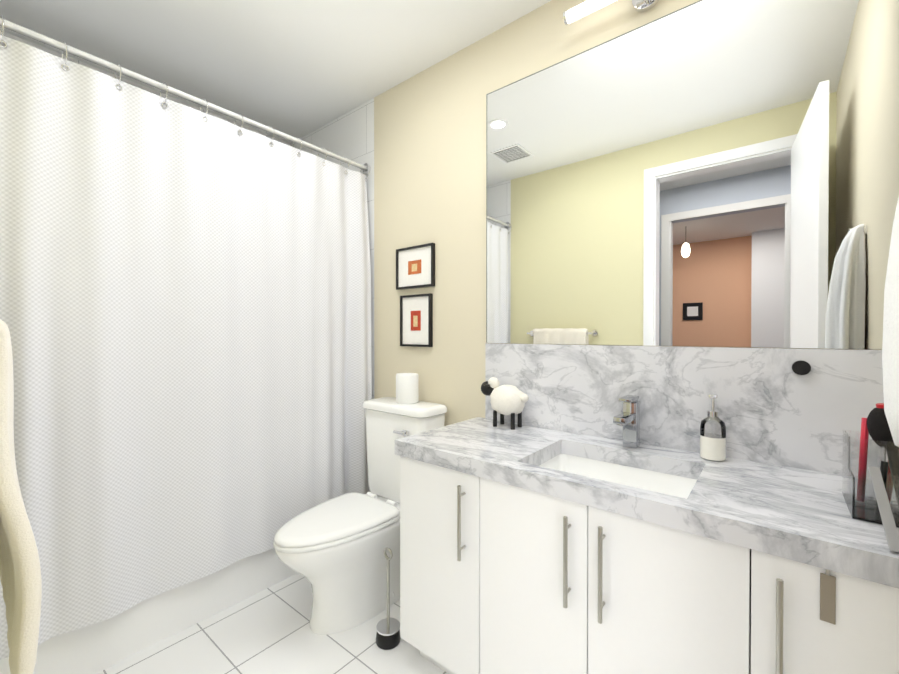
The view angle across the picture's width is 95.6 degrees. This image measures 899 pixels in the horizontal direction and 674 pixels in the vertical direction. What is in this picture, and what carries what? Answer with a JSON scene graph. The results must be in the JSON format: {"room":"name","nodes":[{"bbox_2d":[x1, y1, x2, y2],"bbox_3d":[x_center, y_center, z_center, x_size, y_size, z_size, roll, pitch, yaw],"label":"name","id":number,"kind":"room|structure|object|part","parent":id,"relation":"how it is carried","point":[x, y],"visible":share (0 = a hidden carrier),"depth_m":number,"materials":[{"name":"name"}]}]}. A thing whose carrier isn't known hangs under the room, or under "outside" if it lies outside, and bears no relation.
{"room":"bathroom","nodes":[
{"label":"bathroom","id":0,"kind":"room"},
{"bbox_2d":[4,31,290,145],"bbox_3d":[-1.780,-0.099,2.468,0.120,2.720,1.700,0,1,39],"label":"wall tiles","id":1,"kind":"structure","parent":0,"point":[40,47],"depth_m":2.33,"materials":[{"name":"white tile"}]},
{"bbox_2d":[97,573,447,673],"bbox_3d":[-0.510,1.319,1.457,3.380,0.100,1.940,0,1,39],"label":"floor","id":2,"kind":"structure","parent":0,"point":[267,631],"depth_m":1.67,"materials":[{"name":"tile"}]},
{"bbox_2d":[0,548,297,673],"bbox_3d":[-1.389,1.014,2.162,0.878,0.500,1.696,0,1,39],"label":"bathtub","id":3,"kind":"object","parent":2,"relation":"on","point":[96,648],"visible":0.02,"depth_m":1.68,"materials":[{"name":"ceramic"}]},
{"bbox_2d":[273,397,446,634],"bbox_3d":[-0.432,0.807,1.940,0.472,0.917,0.819,0,1,39],"label":"toilet","id":4,"kind":"object","parent":2,"relation":"on","point":[331,551],"visible":0.81,"depth_m":1.82,"materials":[{"name":"white ceramic"}]},
{"bbox_3d":[-0.520,0.840,1.832,0.386,0.018,0.540,0,1,39],"label":"seat","id":5,"kind":"part","parent":4,"relation":"part of","materials":[{"name":"white plastic"}]},
{"bbox_3d":[-0.520,0.817,1.832,0.382,0.024,0.536,0,1,39],"label":"lid","id":6,"kind":"part","parent":4,"relation":"part of","materials":[{"name":"white plastic"}]},
{"bbox_3d":[-0.443,1.058,1.929,0.378,0.416,0.772,0,1,39],"label":"bowl","id":7,"kind":"part","parent":4,"relation":"part of","materials":[{"name":"white ceramic"}]},
{"bbox_3d":[-0.250,0.475,2.025,0.075,0.014,0.013,0,1,39],"label":"lever arm","id":8,"kind":"part","parent":4,"relation":"part of"},
{"bbox_3d":[-0.244,0.369,2.170,0.472,0.044,0.220,0,1,39],"label":"tank lid","id":9,"kind":"part","parent":4,"relation":"part of","materials":[{"name":"white ceramic"}]},
{"bbox_3d":[-0.243,0.618,2.174,0.450,0.452,0.200,0,1,39],"label":"tank","id":10,"kind":"part","parent":4,"relation":"part of","materials":[{"name":"white ceramic"}]},
{"bbox_2d":[396,373,417,403],"bbox_3d":[-0.224,0.270,2.162,0.120,0.150,0.120,0,1,39],"label":"roll","id":11,"kind":"object","parent":4,"relation":"on","point":[406,388],"visible":1,"depth_m":2.11,"materials":[{"name":"paper"}]},
{"bbox_2d":[376,547,400,649],"bbox_3d":[-0.256,1.071,1.699,0.104,0.390,0.104,0,1,39],"label":"toilet brush","id":12,"kind":"object","parent":2,"relation":"on","point":[388,633],"visible":1,"depth_m":1.69,"materials":[{"name":"black plastic"}]},
{"bbox_3d":[-0.256,1.066,1.699,0.013,0.288,0.013,0,1,39],"label":"rod","id":13,"kind":"part","parent":12,"relation":"part of","materials":[{"name":"metal"}]},
{"bbox_2d":[395,451,898,673],"bbox_3d":[0.513,0.863,1.342,1.404,0.815,0.586,0,1,39],"label":"bathroom vanity","id":14,"kind":"object","parent":2,"relation":"on","point":[595,513],"depth_m":1.12,"materials":[{"name":"paint"}]},
{"bbox_3d":[-0.041,0.814,1.473,0.372,0.711,0.019,0,1,39],"label":"door","id":15,"kind":"part","parent":14,"relation":"part of","materials":[{"name":"paint"}]},
{"bbox_3d":[0.032,0.620,1.359,0.012,0.250,0.012,0,1,39],"label":"handle","id":16,"kind":"part","parent":14,"relation":"part of","materials":[{"name":"metal"}]},
{"bbox_3d":[0.245,0.815,1.243,0.357,0.711,0.019,0,1,39],"label":"door","id":17,"kind":"part","parent":14,"relation":"part of","materials":[{"name":"paint"}]},
{"bbox_3d":[0.320,0.622,1.127,0.012,0.250,0.012,0,1,39],"label":"handle","id":18,"kind":"part","parent":14,"relation":"part of","materials":[{"name":"metal"}]},
{"bbox_3d":[0.394,0.622,1.068,0.012,0.250,0.012,0,1,39],"label":"handle","id":19,"kind":"part","parent":14,"relation":"part of","materials":[{"name":"metal"}]},
{"bbox_2d":[395,417,898,578],"bbox_3d":[0.516,0.428,1.352,1.416,0.055,0.563,0,1,39],"label":"countertop","id":20,"kind":"structure","parent":14,"relation":"on","point":[797,510],"depth_m":1.10,"materials":[{"name":"white stone"}]},
{"bbox_2d":[481,377,528,429],"bbox_3d":[0.242,0.289,1.811,0.235,0.213,0.126,0,1,39],"label":"figurine","id":21,"kind":"object","parent":20,"relation":"on","point":[511,400],"visible":1,"depth_m":1.77,"materials":[{"name":"fabric"}]},
{"bbox_2d":[539,453,696,498],"bbox_3d":[0.512,0.531,1.302,0.530,0.150,0.400,0,1,39],"label":"basin","id":22,"kind":"object","parent":20,"relation":"in","point":[660,480],"depth_m":1.44,"materials":[{"name":"white ceramic"}]},
{"bbox_2d":[611,395,642,446],"bbox_3d":[0.625,0.307,1.440,0.048,0.183,0.169,0,1,39],"label":"faucet","id":23,"kind":"object","parent":20,"relation":"on","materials":[{"name":"silver metal"}]},
{"bbox_2d":[700,394,725,460],"bbox_3d":[0.860,0.294,1.332,0.072,0.211,0.086,0,1,39],"label":"soap dispenser","id":24,"kind":"object","parent":20,"relation":"on","point":[712,446],"visible":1,"depth_m":1.32,"materials":[{"name":"clear plastic"}]},
{"bbox_3d":[0.864,0.291,1.338,0.072,0.064,0.072,0,1,39],"label":"glass","id":25,"kind":"part","parent":24,"relation":"part of","materials":[{"name":"clear glass"}]},
{"bbox_2d":[700,435,725,460],"bbox_3d":[0.864,0.362,1.338,0.072,0.075,0.072,0,1,39],"label":"label","id":26,"kind":"object","parent":24,"relation":"on","point":[712,447],"depth_m":1.31,"materials":[{"name":"white paper"}]},
{"bbox_2d":[842,403,898,527],"bbox_3d":[0.999,0.279,0.934,0.127,0.247,0.180,0,1,39],"label":"organizer","id":27,"kind":"object","parent":20,"relation":"on","point":[875,425],"visible":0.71,"depth_m":0.95,"materials":[{"name":"clear plastic"}]},
{"bbox_3d":[1.044,0.327,0.949,0.042,0.141,0.027,0,1,39],"label":"brush handle","id":28,"kind":"part","parent":27,"relation":"part of","materials":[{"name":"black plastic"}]},
{"bbox_2d":[868,466,898,552],"bbox_3d":[0.884,0.343,0.830,0.025,0.112,0.183,0,1,39],"label":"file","id":29,"kind":"object","parent":20,"relation":"on","point":[888,522],"visible":1,"depth_m":0.82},
{"bbox_3d":[0.525,0.817,1.017,0.357,0.711,0.019,0,1,39],"label":"door","id":30,"kind":"part","parent":14,"relation":"part of","materials":[{"name":"paint"}]},
{"bbox_3d":[0.678,0.624,0.839,0.012,0.250,0.012,0,1,39],"label":"handle","id":31,"kind":"part","parent":14,"relation":"part of","materials":[{"name":"metal"}]},
{"bbox_3d":[0.786,0.819,0.807,0.305,0.711,0.019,0,1,39],"label":"door","id":32,"kind":"part","parent":14,"relation":"part of","materials":[{"name":"paint"}]},
{"bbox_2d":[820,569,835,624],"bbox_3d":[0.755,0.516,0.814,0.023,0.107,0.006,0,1,39],"label":"tag","id":33,"kind":"object","parent":14,"relation":"hanging from","point":[827,597],"visible":1,"depth_m":0.81,"materials":[{"name":"metal"}]},
{"bbox_2d":[0,0,551,142],"bbox_3d":[-0.510,-1.501,1.435,3.380,0.100,1.940,0,1,39],"label":"ceiling","id":34,"kind":"structure","parent":0,"point":[297,68],"depth_m":2.01,"materials":[{"name":"paint"}]},
{"bbox_2d":[374,0,880,425],"bbox_3d":[0.477,-0.094,1.819,2.310,2.720,0.120,0,1,39],"label":"wall","id":35,"kind":"structure","parent":0,"point":[429,154],"depth_m":2.12,"materials":[{"name":"beige paint"}]},
{"bbox_2d":[291,98,373,398],"bbox_3d":[-0.839,-0.102,2.879,1.070,2.720,0.120,0,1,39],"label":"wall tile","id":36,"kind":"structure","parent":35,"relation":"attached to","point":[350,135],"depth_m":2.59,"materials":[{"name":"white tile"}]},
{"bbox_2d":[0,16,371,659],"bbox_3d":[-1.020,-0.006,1.857,0.122,2.116,1.698,0,1,39],"label":"shower curtain","id":37,"kind":"object","parent":36,"relation":"attached to","point":[185,303],"visible":0.94,"depth_m":1.67,"materials":[{"name":"white fabric"}]},
{"bbox_3d":[-1.040,-1.034,1.865,0.025,0.025,1.698,0,1,39],"label":"rod","id":38,"kind":"part","parent":37,"relation":"part of","materials":[{"name":"white metal"}]},
{"bbox_2d":[396,243,434,289],"bbox_3d":[-0.193,-0.387,2.265,0.281,0.230,0.021,0,1,39],"label":"picture frame","id":39,"kind":"object","parent":35,"relation":"attached to","point":[415,266],"visible":0.94,"depth_m":2.26,"materials":[{"name":"white paper"}]},
{"bbox_2d":[408,260,420,274],"bbox_3d":[-0.194,-0.387,2.263,0.100,0.075,0.002,0,1,39],"label":"art","id":40,"kind":"object","parent":39,"relation":"attached to","point":[414,266],"depth_m":2.26},
{"bbox_2d":[400,293,432,346],"bbox_3d":[-0.187,-0.090,2.262,0.230,0.287,0.021,0,1,39],"label":"picture frame","id":41,"kind":"object","parent":35,"relation":"attached to","point":[416,320],"visible":0.98,"depth_m":2.25,"materials":[{"name":"white paper"}]},
{"bbox_2d":[411,311,420,330],"bbox_3d":[-0.188,-0.090,2.261,0.075,0.110,0.002,0,1,39],"label":"art","id":42,"kind":"object","parent":41,"relation":"attached to","point":[415,315],"depth_m":2.26},
{"bbox_2d":[563,0,658,25],"bbox_3d":[0.700,-1.266,1.473,0.560,0.100,0.125,0,1,39],"label":"sconce","id":43,"kind":"object","parent":35,"relation":"attached to","point":[579,11],"visible":0.98,"depth_m":1.54,"materials":[{"name":"white glass"}]},
{"bbox_3d":[0.732,-1.266,1.513,0.100,0.100,0.021,0,1,39],"label":"plate","id":44,"kind":"part","parent":43,"relation":"part of","materials":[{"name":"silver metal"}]},
{"bbox_2d":[483,343,887,478],"bbox_3d":[0.708,0.215,1.544,1.359,0.365,0.020,0,1,39],"label":"backsplash","id":45,"kind":"structure","parent":35,"relation":"attached to","point":[770,412],"depth_m":1.38,"materials":[{"name":"white stone"}]},
{"bbox_2d":[792,360,810,374],"bbox_3d":[1.063,0.093,1.232,0.044,0.044,0.018,0,1,39],"label":"wall hook","id":46,"kind":"object","parent":45,"relation":"attached to","point":[800,367],"visible":1,"depth_m":1.23,"materials":[{"name":"black plastic"}]},
{"bbox_2d":[486,0,898,349],"bbox_3d":[0.711,-0.567,1.544,1.362,1.198,0.006,0,1,39],"label":"mirror","id":47,"kind":"object","parent":35,"relation":"attached to","point":[713,173],"visible":1,"depth_m":1.40,"materials":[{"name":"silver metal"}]},
{"bbox_3d":[-1.108,-0.086,0.759,1.230,2.720,0.120,0,1,39],"label":"paint","id":48,"kind":"object","parent":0,"visible":0},
{"bbox_2d":[0,320,41,673],"bbox_3d":[-1.097,0.330,0.944,0.608,0.768,0.174,0,1,39],"label":"towel","id":49,"kind":"object","parent":48,"relation":"attached to","point":[20,576],"visible":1,"depth_m":0.84,"materials":[{"name":"beige fabric"}]},
{"bbox_3d":[0.722,-0.083,0.377,0.120,2.720,1.820,0,1,39],"label":"wall","id":50,"kind":"structure","parent":0,"visible":0},
{"bbox_2d":[882,197,898,446],"bbox_3d":[0.804,-0.065,0.668,0.119,0.729,0.246,0,1,39],"label":"towel","id":51,"kind":"object","parent":50,"relation":"attached to","point":[890,354],"visible":1,"depth_m":0.73,"materials":[{"name":"white fabric"}]}
]}

